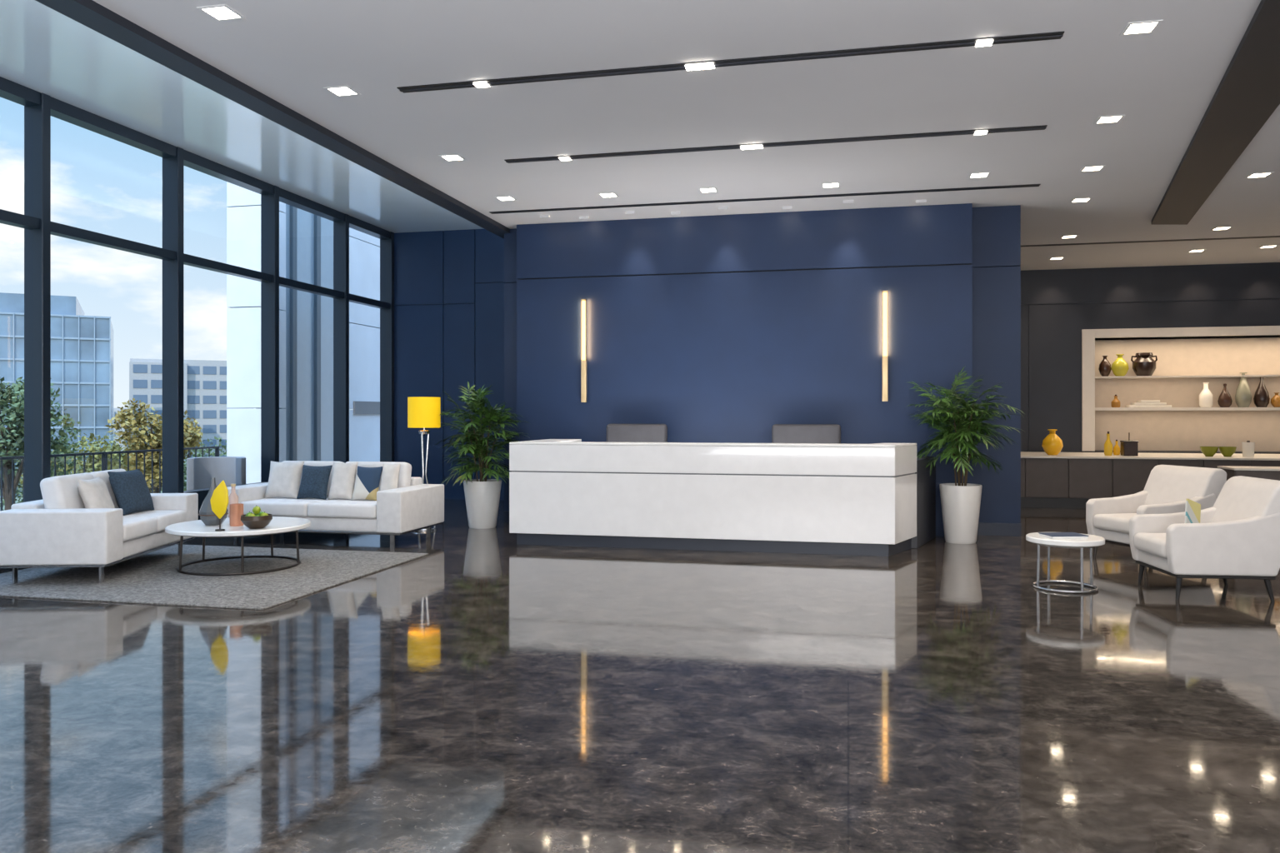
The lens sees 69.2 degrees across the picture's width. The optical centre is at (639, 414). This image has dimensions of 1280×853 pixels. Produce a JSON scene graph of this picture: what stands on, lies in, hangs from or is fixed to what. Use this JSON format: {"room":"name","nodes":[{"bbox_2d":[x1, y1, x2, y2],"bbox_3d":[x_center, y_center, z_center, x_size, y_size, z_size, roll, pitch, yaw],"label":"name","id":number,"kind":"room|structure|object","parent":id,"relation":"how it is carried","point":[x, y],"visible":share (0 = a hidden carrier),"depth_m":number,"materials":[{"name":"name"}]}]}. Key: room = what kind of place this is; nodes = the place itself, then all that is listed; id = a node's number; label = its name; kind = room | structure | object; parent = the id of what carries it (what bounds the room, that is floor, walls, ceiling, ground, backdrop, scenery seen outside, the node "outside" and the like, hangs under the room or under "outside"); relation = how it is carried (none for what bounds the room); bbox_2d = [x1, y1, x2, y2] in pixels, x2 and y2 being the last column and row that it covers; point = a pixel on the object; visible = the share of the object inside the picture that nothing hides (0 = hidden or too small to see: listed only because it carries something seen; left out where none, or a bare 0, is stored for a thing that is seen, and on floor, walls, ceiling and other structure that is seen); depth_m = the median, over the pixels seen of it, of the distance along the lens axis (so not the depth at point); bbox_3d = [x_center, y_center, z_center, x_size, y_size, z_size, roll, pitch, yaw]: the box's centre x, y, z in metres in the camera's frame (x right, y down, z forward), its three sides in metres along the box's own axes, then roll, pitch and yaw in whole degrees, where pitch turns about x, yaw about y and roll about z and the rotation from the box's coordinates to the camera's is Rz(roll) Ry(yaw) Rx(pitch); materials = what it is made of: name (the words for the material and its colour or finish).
{"room":"lobby","nodes":[
{"label":"lobby","id":0,"kind":"room"},
{"bbox_2d":[0,0,484,233],"bbox_3d":[-4.924,-3.185,6.691,3.260,0.120,19.100,0,0,13],"label":"ceiling","id":1,"kind":"structure","parent":0,"point":[44,50],"depth_m":9.66,"materials":[{"name":"paint"}]},
{"bbox_2d":[35,0,509,239],"bbox_3d":[-3.260,-2.833,6.159,0.220,0.825,18.790,0,0,13],"label":"beam","id":2,"kind":"structure","parent":1,"relation":"attached to","point":[89,13],"depth_m":7.05,"materials":[{"name":"metal"}]},
{"bbox_2d":[394,229,504,500],"bbox_3d":[-2.808,-0.838,15.799,3.400,4.575,0.200,0,0,13],"label":"wall","id":3,"kind":"structure","parent":0,"point":[449,285],"depth_m":15.81,"materials":[{"name":"paint"}]},
{"bbox_2d":[0,499,1279,852],"bbox_3d":[2.373,1.500,6.693,17.500,0.100,22.300,0,0,13],"label":"floor","id":4,"kind":"structure","parent":0,"point":[484,692],"depth_m":4.56,"materials":[{"name":"stone"}]},
{"bbox_2d":[0,76,40,569],"bbox_3d":[-6.117,-0.838,8.136,0.220,4.575,1.860,0,0,13],"label":"window","id":5,"kind":"structure","parent":4,"relation":"on","point":[9,90],"depth_m":8.82,"materials":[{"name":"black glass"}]},
{"bbox_2d":[24,92,176,502],"bbox_3d":[-5.708,-0.838,9.956,0.220,4.575,1.871,0,0,13],"label":"window","id":6,"kind":"structure","parent":4,"relation":"on","point":[37,118],"depth_m":9.06,"materials":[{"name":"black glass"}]},
{"bbox_2d":[0,544,428,609],"bbox_3d":[-4.057,1.442,8.567,3.230,0.013,2.780,0,0,13],"label":"area rug","id":7,"kind":"object","parent":4,"relation":"on","point":[152,577],"visible":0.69,"depth_m":8.18,"materials":[{"name":"carpet"}]},
{"bbox_2d":[0,469,198,584],"bbox_3d":[-4.981,0.989,8.652,0.960,0.894,1.850,0,0,-3],"label":"sofa","id":8,"kind":"object","parent":7,"relation":"on","point":[57,530],"visible":0.88,"depth_m":7.78,"materials":[{"name":"white fabric"}]},
{"bbox_2d":[40,472,93,509],"bbox_3d":[-5.104,0.746,8.327,0.236,0.407,0.615,0,0,-3],"label":"cushion","id":9,"kind":"object","parent":8,"relation":"on","point":[59,492],"depth_m":8.08,"materials":[{"name":"white fabric"}]},
{"bbox_2d":[77,476,114,508],"bbox_3d":[-4.922,0.771,8.415,0.199,0.380,0.440,0,0,-9],"label":"throw pillow","id":10,"kind":"object","parent":8,"relation":"on","point":[94,493],"visible":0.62,"depth_m":8.29,"materials":[{"name":"fabric"}]},
{"bbox_2d":[88,469,126,508],"bbox_3d":[-5.141,0.746,8.961,0.236,0.407,0.615,0,0,-3],"label":"cushion","id":11,"kind":"object","parent":8,"relation":"on","point":[103,475],"depth_m":8.84,"materials":[{"name":"white fabric"}]},
{"bbox_2d":[107,468,154,515],"bbox_3d":[-4.937,0.752,9.015,0.224,0.418,0.500,0,0,2],"label":"throw pillow","id":12,"kind":"object","parent":8,"relation":"on","point":[130,489],"visible":0.99,"depth_m":8.90,"materials":[{"name":"blue fabric"}]},
{"bbox_2d":[122,517,156,542],"bbox_3d":[-4.848,1.038,8.342,0.730,0.153,0.627,0,0,-3],"label":"seat cushion","id":13,"kind":"object","parent":8,"relation":"on","point":[134,529],"depth_m":8.36,"materials":[{"name":"white fabric"}]},
{"bbox_2d":[122,510,185,532],"bbox_3d":[-4.885,1.038,8.976,0.730,0.153,0.627,0,0,-3],"label":"seat cushion","id":14,"kind":"object","parent":8,"relation":"on","point":[164,518],"depth_m":8.95,"materials":[{"name":"white fabric"}]},
{"bbox_2d":[165,516,310,575],"bbox_3d":[-3.773,1.236,8.759,1.260,0.400,1.260,0,0,13],"label":"coffee table","id":15,"kind":"object","parent":7,"relation":"on","point":[278,525],"visible":0.89,"depth_m":8.46,"materials":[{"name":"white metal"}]},
{"bbox_2d":[198,477,228,525],"bbox_3d":[-3.984,0.815,8.669,0.258,0.440,0.258,0,0,13],"label":"vase","id":16,"kind":"object","parent":15,"relation":"on","point":[207,517],"visible":0.76,"depth_m":8.59,"materials":[{"name":"glass"}]},
{"bbox_2d":[210,480,228,531],"bbox_3d":[-3.731,0.812,8.236,0.158,0.446,0.080,0,0,1],"label":"leaf ornament","id":17,"kind":"object","parent":15,"relation":"on","point":[219,499],"visible":1,"depth_m":8.22,"materials":[{"name":"yellow metal"}]},
{"bbox_2d":[228,484,238,518],"bbox_3d":[-4.073,0.868,9.298,0.096,0.335,0.096,0,0,13],"label":"glass bottle","id":18,"kind":"object","parent":15,"relation":"on","point":[232,498],"visible":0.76,"depth_m":9.27,"materials":[{"name":"pink glass"}]},
{"bbox_2d":[230,503,243,526],"bbox_3d":[-3.738,0.935,8.604,0.120,0.200,0.120,0,0,13],"label":"candle jar","id":19,"kind":"object","parent":15,"relation":"on","point":[237,509],"visible":0.99,"depth_m":8.55,"materials":[{"name":"orange metal"}]},
{"bbox_2d":[240,513,272,529],"bbox_3d":[-3.475,0.975,8.416,0.270,0.120,0.270,0,0,13],"label":"fruit bowl","id":20,"kind":"object","parent":15,"relation":"on","point":[252,522],"visible":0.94,"depth_m":8.32,"materials":[{"name":"brown wood"}]},
{"bbox_2d":[162,146,273,519],"bbox_3d":[-5.298,-0.838,11.786,0.220,4.575,1.879,0,0,13],"label":"window","id":21,"kind":"structure","parent":4,"relation":"on","point":[172,167],"depth_m":10.88,"materials":[{"name":"black metal"}]},
{"bbox_2d":[260,185,344,482],"bbox_3d":[-4.891,-0.838,13.597,0.220,4.575,1.834,0,0,13],"label":"window","id":22,"kind":"structure","parent":4,"relation":"on","point":[269,202],"depth_m":12.71,"materials":[{"name":"black metal"}]},
{"bbox_2d":[226,460,444,548],"bbox_3d":[-3.525,1.003,10.687,2.250,0.894,1.130,0,0,13],"label":"sofa","id":23,"kind":"object","parent":4,"relation":"on","point":[414,506],"visible":0.61,"depth_m":10.19,"materials":[{"name":"white fabric"}]},
{"bbox_2d":[264,461,304,498],"bbox_3d":[-4.123,0.763,10.764,0.420,0.424,0.203,0,0,10],"label":"throw pillow","id":24,"kind":"object","parent":23,"relation":"on","point":[284,479],"visible":1,"depth_m":10.70,"materials":[{"name":"fabric"}]},
{"bbox_2d":[240,495,338,516],"bbox_3d":[-3.958,1.052,10.666,0.827,0.153,0.900,0,0,13],"label":"seat cushion","id":25,"kind":"object","parent":23,"relation":"on","point":[277,507],"depth_m":10.25,"materials":[{"name":"white fabric"}]},
{"bbox_2d":[282,460,344,495],"bbox_3d":[-3.883,0.760,10.999,0.815,0.407,0.236,0,0,13],"label":"cushion","id":26,"kind":"object","parent":23,"relation":"on","point":[315,463],"depth_m":10.92,"materials":[{"name":"white fabric"}]},
{"bbox_2d":[296,465,332,499],"bbox_3d":[-3.737,0.782,10.657,0.380,0.386,0.194,0,0,16],"label":"throw pillow","id":27,"kind":"object","parent":23,"relation":"on","point":[314,481],"visible":1,"depth_m":10.59,"materials":[{"name":"blue fabric"}]},
{"bbox_2d":[307,498,376,519],"bbox_3d":[-3.143,1.052,10.483,0.827,0.153,0.900,0,0,13],"label":"seat cushion","id":28,"kind":"object","parent":23,"relation":"on","point":[339,508],"depth_m":10.07,"materials":[{"name":"white fabric"}]},
{"bbox_2d":[327,462,358,499],"bbox_3d":[-3.391,0.763,10.600,0.300,0.424,0.195,0,0,10],"label":"throw pillow","id":29,"kind":"object","parent":23,"relation":"on","point":[343,476],"visible":1,"depth_m":10.54,"materials":[{"name":"fabric"}]},
{"bbox_2d":[350,466,382,500],"bbox_3d":[-3.088,0.785,10.511,0.320,0.380,0.199,0,0,14],"label":"throw pillow","id":30,"kind":"object","parent":23,"relation":"on","point":[367,479],"visible":0.94,"depth_m":10.45,"materials":[{"name":"fabric"}]},
{"bbox_2d":[345,461,411,491],"bbox_3d":[-3.068,0.760,10.816,0.815,0.407,0.236,0,0,13],"label":"cushion","id":31,"kind":"object","parent":23,"relation":"on","point":[405,472],"depth_m":10.72,"materials":[{"name":"white fabric"}]},
{"bbox_2d":[380,464,400,490],"bbox_3d":[-2.825,0.769,10.473,0.210,0.410,0.170,0,0,13],"label":"throw pillow","id":32,"kind":"object","parent":23,"relation":"on","point":[390,475],"visible":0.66,"depth_m":10.44,"materials":[{"name":"fabric"}]},
{"bbox_2d":[333,214,394,463],"bbox_3d":[-4.517,-0.838,15.261,0.220,4.575,1.577,0,0,13],"label":"window","id":33,"kind":"structure","parent":4,"relation":"on","point":[341,229],"depth_m":14.73,"materials":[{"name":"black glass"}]},
{"bbox_2d":[407,397,440,531],"bbox_3d":[-2.703,0.620,11.624,0.400,1.660,0.400,0,0,13],"label":"floor lamp","id":34,"kind":"object","parent":4,"relation":"on","point":[422,412],"visible":0.81,"depth_m":11.47,"materials":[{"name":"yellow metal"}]},
{"bbox_2d":[436,381,529,529],"bbox_3d":[-2.070,0.514,11.892,1.325,1.872,1.144,0,0,32],"label":"potted plant","id":35,"kind":"object","parent":4,"relation":"on","point":[482,495],"visible":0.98,"depth_m":11.76,"materials":[{"name":"green plant"}]},
{"bbox_2d":[606,424,667,442],"bbox_3d":[-0.096,0.785,11.131,0.820,1.330,0.640,0,0,13],"label":"office chair","id":36,"kind":"object","parent":4,"relation":"on","point":[615,432],"visible":0.16,"depth_m":11.32,"materials":[{"name":"fabric"}]},
{"bbox_2d":[509,439,935,556],"bbox_3d":[1.012,0.881,10.585,4.659,1.137,1.700,0,0,13],"label":"reception desk","id":37,"kind":"object","parent":4,"relation":"on","point":[875,499],"visible":1,"depth_m":9.81,"materials":[{"name":"white paint"}]},
{"bbox_2d":[509,439,916,447],"bbox_3d":[0.848,0.325,10.494,4.379,0.023,1.450,0,0,13],"label":"countertop","id":38,"kind":"structure","parent":37,"relation":"on","point":[546,442],"depth_m":9.83,"materials":[{"name":"stone"}]},
{"bbox_2d":[771,424,840,444],"bbox_3d":[1.901,0.785,10.683,0.860,1.330,0.640,0,0,13],"label":"office chair","id":39,"kind":"object","parent":4,"relation":"on","point":[781,433],"visible":0.18,"depth_m":10.88,"materials":[{"name":"fabric"}]},
{"bbox_2d":[907,365,1024,544],"bbox_3d":[3.622,0.450,10.381,1.264,2.000,1.121,0,0,13],"label":"potted plant","id":40,"kind":"object","parent":4,"relation":"on","point":[960,502],"visible":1,"depth_m":10.35,"materials":[{"name":"green plant"}]},
{"bbox_2d":[1020,458,1024,507],"bbox_3d":[5.829,1.065,15.192,0.620,0.770,1.600,0,0,13],"label":"base cabinet","id":41,"kind":"object","parent":4,"relation":"on","point":[1022,460],"visible":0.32,"depth_m":14.35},
{"bbox_2d":[1020,451,1279,460],"bbox_3d":[7.959,0.664,14.773,5.040,0.029,1.775,0,0,13],"label":"countertop","id":42,"kind":"structure","parent":41,"relation":"on","point":[1023,454],"depth_m":14.34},
{"bbox_2d":[1041,429,1063,454],"bbox_3d":[6.522,0.446,14.678,0.310,0.405,0.310,0,0,13],"label":"vase","id":43,"kind":"object","parent":42,"relation":"on","point":[1052,444],"visible":1,"depth_m":14.59,"materials":[{"name":"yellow ceramic"}]},
{"bbox_2d":[1120,432,1138,455],"bbox_3d":[7.606,0.469,14.435,0.210,0.360,0.210,0,0,13],"label":"box","id":44,"kind":"object","parent":42,"relation":"on","point":[1128,447],"visible":1,"depth_m":14.34,"materials":[{"name":"ceramic"}]},
{"bbox_2d":[1200,446,1219,456],"bbox_3d":[8.700,0.574,14.189,0.250,0.150,0.250,0,0,13],"label":"bowl","id":45,"kind":"object","parent":42,"relation":"on","point":[1207,451],"visible":1,"depth_m":14.11,"materials":[{"name":"green ceramic"}]},
{"bbox_2d":[1218,446,1236,456],"bbox_3d":[8.945,0.574,14.134,0.240,0.150,0.240,0,0,13],"label":"bowl","id":46,"kind":"object","parent":42,"relation":"on","point":[1225,451],"visible":1,"depth_m":14.07,"materials":[{"name":"green ceramic"}]},
{"bbox_2d":[1241,440,1254,457],"bbox_3d":[9.221,0.526,14.072,0.170,0.246,0.170,0,0,13],"label":"jar","id":47,"kind":"object","parent":42,"relation":"on","point":[1248,447],"visible":1,"depth_m":14.01,"materials":[{"name":"white ceramic"}]},
{"bbox_2d":[1024,458,1068,508],"bbox_3d":[6.434,1.065,15.056,0.620,0.770,1.600,0,0,13],"label":"base cabinet","id":48,"kind":"object","parent":4,"relation":"on","point":[1046,479],"visible":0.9,"depth_m":14.29,"materials":[{"name":"wood"}]},
{"bbox_2d":[1025,532,1104,594],"bbox_3d":[3.539,1.235,7.733,0.600,0.430,0.600,0,0,13],"label":"side table","id":49,"kind":"object","parent":4,"relation":"on","point":[1092,541],"visible":0.96,"depth_m":7.58,"materials":[{"name":"silver metal"}]},
{"bbox_2d":[1038,532,1088,539],"bbox_3d":[3.513,1.008,7.708,0.310,0.022,0.226,0,0,-5],"label":"magazine","id":50,"kind":"object","parent":49,"relation":"on","point":[1051,535],"visible":1,"depth_m":7.63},
{"bbox_2d":[1067,458,1112,508],"bbox_3d":[7.039,1.065,14.921,0.620,0.770,1.600,0,0,13],"label":"base cabinet","id":51,"kind":"object","parent":4,"relation":"on","point":[1088,479],"visible":0.69,"depth_m":14.15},
{"bbox_2d":[1112,459,1157,497],"bbox_3d":[7.644,1.065,14.785,0.620,0.770,1.600,0,0,13],"label":"base cabinet","id":52,"kind":"object","parent":4,"relation":"on","point":[1130,477],"visible":0.44,"depth_m":14.02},
{"bbox_2d":[1085,465,1226,569],"bbox_3d":[5.069,0.988,9.143,0.982,0.930,0.780,0,0,-13],"label":"armchair","id":53,"kind":"object","parent":4,"relation":"on","point":[1167,487],"visible":0.48,"depth_m":9.15,"materials":[{"name":"white fabric"}]},
{"bbox_2d":[1093,513,1136,534],"bbox_3d":[4.903,1.073,9.103,0.640,0.145,0.570,0,0,-13],"label":"seat cushion","id":54,"kind":"object","parent":53,"relation":"on","point":[1108,523],"depth_m":9.09,"materials":[{"name":"white fabric"}]},
{"bbox_2d":[1156,459,1202,467],"bbox_3d":[8.248,1.065,14.649,0.620,0.770,1.600,0,0,13],"label":"base cabinet","id":55,"kind":"object","parent":4,"relation":"on","point":[1197,463],"visible":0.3,"depth_m":13.87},
{"bbox_2d":[1129,475,1279,602],"bbox_3d":[4.634,0.988,7.537,0.982,0.930,0.780,0,0,6],"label":"armchair","id":56,"kind":"object","parent":4,"relation":"on","point":[1237,537],"visible":1,"depth_m":7.18,"materials":[{"name":"white fabric"}]},
{"bbox_2d":[1134,532,1167,559],"bbox_3d":[4.463,1.073,7.554,0.640,0.145,0.570,0,0,6],"label":"seat cushion","id":57,"kind":"object","parent":56,"relation":"on","point":[1153,545],"depth_m":7.59,"materials":[{"name":"white fabric"}]},
{"bbox_2d":[1185,498,1200,523],"bbox_3d":[4.471,0.842,7.512,0.246,0.314,0.080,0,0,-25],"label":"throw pillow","id":58,"kind":"object","parent":56,"relation":"on","point":[1192,510],"visible":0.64,"depth_m":7.52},
{"bbox_2d":[1202,460,1249,468],"bbox_3d":[8.853,1.065,14.513,0.620,0.770,1.600,0,0,13],"label":"base cabinet","id":59,"kind":"object","parent":4,"relation":"on","point":[1206,463],"visible":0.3,"depth_m":13.74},
{"bbox_2d":[1217,465,1279,480],"bbox_3d":[8.417,1.058,11.383,2.220,0.785,0.540,0,0,13],"label":"credenza","id":60,"kind":"object","parent":4,"relation":"on","point":[1265,472],"visible":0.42,"depth_m":11.33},
{"bbox_2d":[1249,460,1279,466],"bbox_3d":[9.458,1.065,14.378,0.620,0.770,1.600,0,0,13],"label":"base cabinet","id":61,"kind":"object","parent":4,"relation":"on","point":[1252,463],"visible":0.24,"depth_m":13.62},
{"bbox_2d":[92,0,1279,270],"bbox_3d":[4.056,-2.540,6.315,14.050,0.120,22.300,0,0,13],"label":"ceiling","id":62,"kind":"structure","parent":0,"point":[1164,82],"depth_m":7.28,"materials":[{"name":"paint"}]},
{"bbox_2d":[196,4,245,21],"bbox_3d":[-2.583,-2.477,5.732,0.200,0.006,0.200,0,0,13],"label":"recessed light","id":63,"kind":"object","parent":62,"relation":"in","point":[220,12],"visible":1,"depth_m":5.73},
{"bbox_2d":[323,85,360,96],"bbox_3d":[-2.282,-2.477,7.120,0.200,0.006,0.200,0,0,13],"label":"recessed light","id":64,"kind":"object","parent":62,"relation":"in","point":[339,91],"visible":1,"depth_m":7.12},
{"bbox_2d":[396,31,1064,93],"bbox_3d":[0.464,-2.470,6.578,4.705,0.018,0.110,0,0,13],"label":"ceiling slot","id":65,"kind":"object","parent":62,"relation":"in","point":[984,42],"visible":1,"depth_m":6.52,"materials":[{"name":"metal"}]},
{"bbox_2d":[489,184,1040,214],"bbox_3d":[1.242,-2.477,10.739,6.320,0.006,0.100,0,0,13],"label":"ceiling slot","id":66,"kind":"structure","parent":62,"relation":"attached to","point":[1027,185],"depth_m":10.66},
{"bbox_2d":[504,125,1047,163],"bbox_3d":[1.098,-2.470,8.557,4.935,0.018,0.110,0,0,13],"label":"ceiling slot","id":67,"kind":"object","parent":62,"relation":"in","point":[979,132],"visible":1,"depth_m":8.49,"materials":[{"name":"metal"}]},
{"bbox_2d":[1093,115,1125,124],"bbox_3d":[3.944,-2.477,7.804,0.200,0.006,0.200,0,0,13],"label":"recessed light","id":68,"kind":"object","parent":62,"relation":"in","point":[1115,118],"visible":1,"depth_m":7.80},
{"bbox_2d":[1119,20,1163,35],"bbox_3d":[3.212,-2.477,5.954,0.200,0.006,0.200,0,0,13],"label":"recessed light","id":69,"kind":"object","parent":62,"relation":"in","point":[1146,27],"visible":1,"depth_m":5.95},
{"bbox_2d":[1020,235,1279,247],"bbox_3d":[7.832,-2.477,13.205,5.500,0.006,0.100,0,0,13],"label":"ceiling slot","id":70,"kind":"structure","parent":62,"relation":"attached to","point":[1270,236],"depth_m":13.28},
{"bbox_2d":[1151,0,1279,224],"bbox_3d":[3.939,-2.455,5.325,0.588,0.050,14.521,0,0,24],"label":"beam","id":71,"kind":"structure","parent":62,"relation":"attached to","point":[1247,93],"depth_m":7.61,"materials":[{"name":"paint"}]},
{"bbox_2d":[504,203,1020,536],"bbox_3d":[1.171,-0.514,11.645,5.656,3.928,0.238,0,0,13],"label":"wall","id":72,"kind":"structure","parent":0,"point":[731,357],"depth_m":11.49,"materials":[{"name":"paint"}]},
{"bbox_2d":[580,299,586,402],"bbox_3d":[-0.713,-0.810,11.905,0.064,1.320,0.080,0,0,13],"label":"wall sconce","id":73,"kind":"object","parent":72,"relation":"attached to","point":[583,302],"visible":1,"depth_m":11.87,"materials":[{"name":"beige metal"}]},
{"bbox_2d":[517,263,971,279],"bbox_3d":[1.151,-1.764,11.555,5.644,0.027,0.009,0,0,13],"label":"trim","id":74,"kind":"structure","parent":72,"relation":"attached to","point":[970,263],"depth_m":11.50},
{"bbox_2d":[882,290,887,401],"bbox_3d":[2.926,-0.810,11.088,0.064,1.320,0.080,0,0,13],"label":"wall sconce","id":75,"kind":"object","parent":72,"relation":"attached to","point":[884,292],"visible":1,"depth_m":11.05,"materials":[{"name":"beige metal"}]},
{"bbox_2d":[977,522,1020,536],"bbox_3d":[4.242,1.375,11.072,0.569,0.150,0.015,0,0,13],"label":"baseboard","id":76,"kind":"structure","parent":72,"relation":"attached to","point":[984,528],"depth_m":11.06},
{"bbox_2d":[1020,262,1279,454],"bbox_3d":[9.419,-0.515,15.709,7.500,3.930,0.620,0,0,13],"label":"wall","id":77,"kind":"structure","parent":0,"point":[1057,305],"depth_m":15.77,"materials":[{"name":"paint"}]},
{"bbox_2d":[1081,325,1279,451],"bbox_3d":[9.980,-0.405,15.516,4.920,2.070,0.550,0,0,13],"label":"frame","id":78,"kind":"object","parent":77,"relation":"attached to","point":[1089,337],"visible":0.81,"depth_m":15.71,"materials":[{"name":"wood"}]},
{"bbox_2d":[1095,337,1279,451],"bbox_3d":[10.052,-0.330,15.833,4.520,1.920,0.100,0,0,13],"label":"panel","id":79,"kind":"object","parent":78,"relation":"in","point":[1153,430],"visible":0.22,"depth_m":15.93,"materials":[{"name":"wood"}]},
{"bbox_2d":[1095,407,1279,410],"bbox_3d":[9.986,-0.085,15.539,4.516,0.050,0.498,0,0,13],"label":"shelf","id":80,"kind":"object","parent":79,"relation":"attached to","point":[1096,408],"visible":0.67,"depth_m":15.48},
{"bbox_2d":[1199,382,1212,407],"bbox_3d":[9.528,-0.322,15.633,0.200,0.422,0.200,0,0,13],"label":"vase","id":81,"kind":"object","parent":80,"relation":"on","point":[1206,396],"visible":0.95,"depth_m":15.57,"materials":[{"name":"white ceramic"}]},
{"bbox_2d":[1217,383,1232,407],"bbox_3d":[9.811,-0.313,15.569,0.210,0.403,0.210,0,0,13],"label":"vase","id":82,"kind":"object","parent":80,"relation":"on","point":[1224,400],"visible":0.93,"depth_m":15.51,"materials":[{"name":"brown ceramic"}]},
{"bbox_2d":[1235,372,1251,407],"bbox_3d":[10.079,-0.402,15.509,0.240,0.581,0.240,0,0,13],"label":"vase","id":83,"kind":"object","parent":80,"relation":"on","point":[1242,396],"visible":0.92,"depth_m":15.44,"materials":[{"name":"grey ceramic"}]},
{"bbox_2d":[1253,377,1269,407],"bbox_3d":[10.346,-0.380,15.449,0.230,0.538,0.230,0,0,13],"label":"vase","id":84,"kind":"object","parent":80,"relation":"on","point":[1261,399],"visible":0.9,"depth_m":15.38,"materials":[{"name":"ceramic"}]},
{"bbox_2d":[1095,375,1279,379],"bbox_3d":[9.988,-0.627,15.549,4.516,0.025,0.478,0,0,13],"label":"shelf","id":85,"kind":"object","parent":79,"relation":"attached to","point":[1237,376],"visible":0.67,"depth_m":15.58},
{"bbox_2d":[1098,355,1111,376],"bbox_3d":[8.002,-0.822,15.975,0.200,0.362,0.200,0,0,13],"label":"vase","id":86,"kind":"object","parent":85,"relation":"on","point":[1104,368],"visible":0.93,"depth_m":15.92,"materials":[{"name":"brown ceramic"}]},
{"bbox_2d":[1111,354,1129,376],"bbox_3d":[8.233,-0.833,15.923,0.270,0.384,0.270,0,0,13],"label":"vase","id":87,"kind":"object","parent":85,"relation":"on","point":[1120,367],"visible":0.99,"depth_m":15.85,"materials":[{"name":"ceramic"}]},
{"bbox_2d":[1130,352,1157,375],"bbox_3d":[8.603,-0.841,15.841,0.358,0.400,0.358,0,0,-38],"label":"vase","id":88,"kind":"object","parent":85,"relation":"on","point":[1143,365],"visible":0.89,"depth_m":15.73,"materials":[{"name":"ceramic"}]},
{"label":"outside","id":89,"kind":"structure","parent":0,"visible":0},
{"bbox_2d":[0,455,186,510],"bbox_3d":[-125.884,5.600,59.002,248.500,0.300,460.000,0,0,13],"label":"ground","id":90,"kind":"structure","parent":89,"point":[17,498],"depth_m":58.66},
{"bbox_2d":[0,376,82,510],"bbox_3d":[-14.995,2.222,21.877,2.773,6.462,2.703,0,0,13],"label":"tree","id":91,"kind":"object","parent":90,"relation":"on","point":[14,417],"visible":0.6,"depth_m":21.96,"materials":[{"name":"green plant"}]},
{"bbox_2d":[0,440,99,511],"bbox_3d":[-21.699,3.114,33.843,3.830,4.682,3.584,0,0,13],"label":"tree","id":92,"kind":"object","parent":90,"relation":"on","point":[17,492],"visible":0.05,"depth_m":33.28,"materials":[{"name":"green plant"}]},
{"bbox_2d":[0,292,113,497],"bbox_3d":[-45.494,-1.240,65.217,14.700,13.420,12.120,0,0,-29],"label":"glass tower","id":93,"kind":"structure","parent":90,"relation":"on","point":[82,346],"depth_m":62.50,"materials":[{"name":"glass"}]},
{"bbox_2d":[0,292,84,315],"bbox_3d":[-46.472,-7.300,64.924,12.600,1.300,11.700,0,0,-29],"label":"building top","id":94,"kind":"object","parent":93,"relation":"on","point":[9,302],"depth_m":62.18,"materials":[{"name":"blue glass"}]},
{"bbox_2d":[19,433,143,495],"bbox_3d":[-15.952,2.997,27.006,3.049,4.915,2.899,0,0,13],"label":"tree","id":95,"kind":"object","parent":90,"relation":"on","point":[97,458],"visible":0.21,"depth_m":26.64,"materials":[{"name":"green plant"}]},
{"bbox_2d":[113,408,129,450],"bbox_3d":[-72.626,2.300,131.340,3.600,6.300,4.930,0,0,-29],"label":"block","id":96,"kind":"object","parent":90,"relation":"on","point":[115,410],"visible":0.16,"depth_m":128.81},
{"bbox_2d":[105,398,202,493],"bbox_3d":[-12.993,2.513,24.990,2.023,5.882,2.249,0,0,13],"label":"tree","id":97,"kind":"object","parent":90,"relation":"on","point":[154,440],"visible":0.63,"depth_m":24.51,"materials":[{"name":"green plant"}]},
{"bbox_2d":[129,358,253,469],"bbox_3d":[-42.863,0.425,89.085,10.200,10.750,10.930,0,0,-26],"label":"office block","id":98,"kind":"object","parent":90,"relation":"on","point":[204,381],"visible":0.32,"depth_m":85.14,"materials":[{"name":"concrete"}]},
{"bbox_2d":[160,436,226,491],"bbox_3d":[-16.951,3.172,36.199,3.738,4.568,3.892,0,0,-36],"label":"tree","id":99,"kind":"object","parent":90,"relation":"on","point":[198,455],"visible":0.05,"depth_m":36.04,"materials":[{"name":"green plant"}]},
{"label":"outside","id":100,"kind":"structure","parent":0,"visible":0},
{"bbox_3d":[-7.941,1.625,8.957,3.580,0.250,26.000,0,0,13],"label":"terrace","id":101,"kind":"object","parent":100,"visible":0},
{"bbox_2d":[0,446,219,510],"bbox_3d":[-7.444,1.005,11.356,0.040,0.990,6.900,0,0,13],"label":"railing","id":102,"kind":"object","parent":101,"relation":"on","point":[104,455],"visible":0.34,"depth_m":12.46,"materials":[{"name":"metal"}]},
{"bbox_2d":[186,456,245,490],"bbox_3d":[-5.612,1.042,12.319,0.717,0.924,0.679,0,0,-10],"label":"tub chair","id":103,"kind":"object","parent":101,"relation":"on","point":[232,470],"visible":0.42,"depth_m":12.44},
{"bbox_2d":[226,181,379,484],"bbox_3d":[-5.529,-2.500,17.854,0.670,8.000,6.500,0,0,13],"label":"building wing","id":104,"kind":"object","parent":101,"relation":"on","point":[306,238],"visible":0.27,"depth_m":15.57,"materials":[{"name":"white stone"}]},
{"bbox_2d":[353,401,379,414],"bbox_3d":[-5.173,-0.120,17.979,0.030,0.240,1.400,0,0,13],"label":"vent grille","id":105,"kind":"object","parent":104,"relation":"attached to","point":[359,407],"depth_m":17.72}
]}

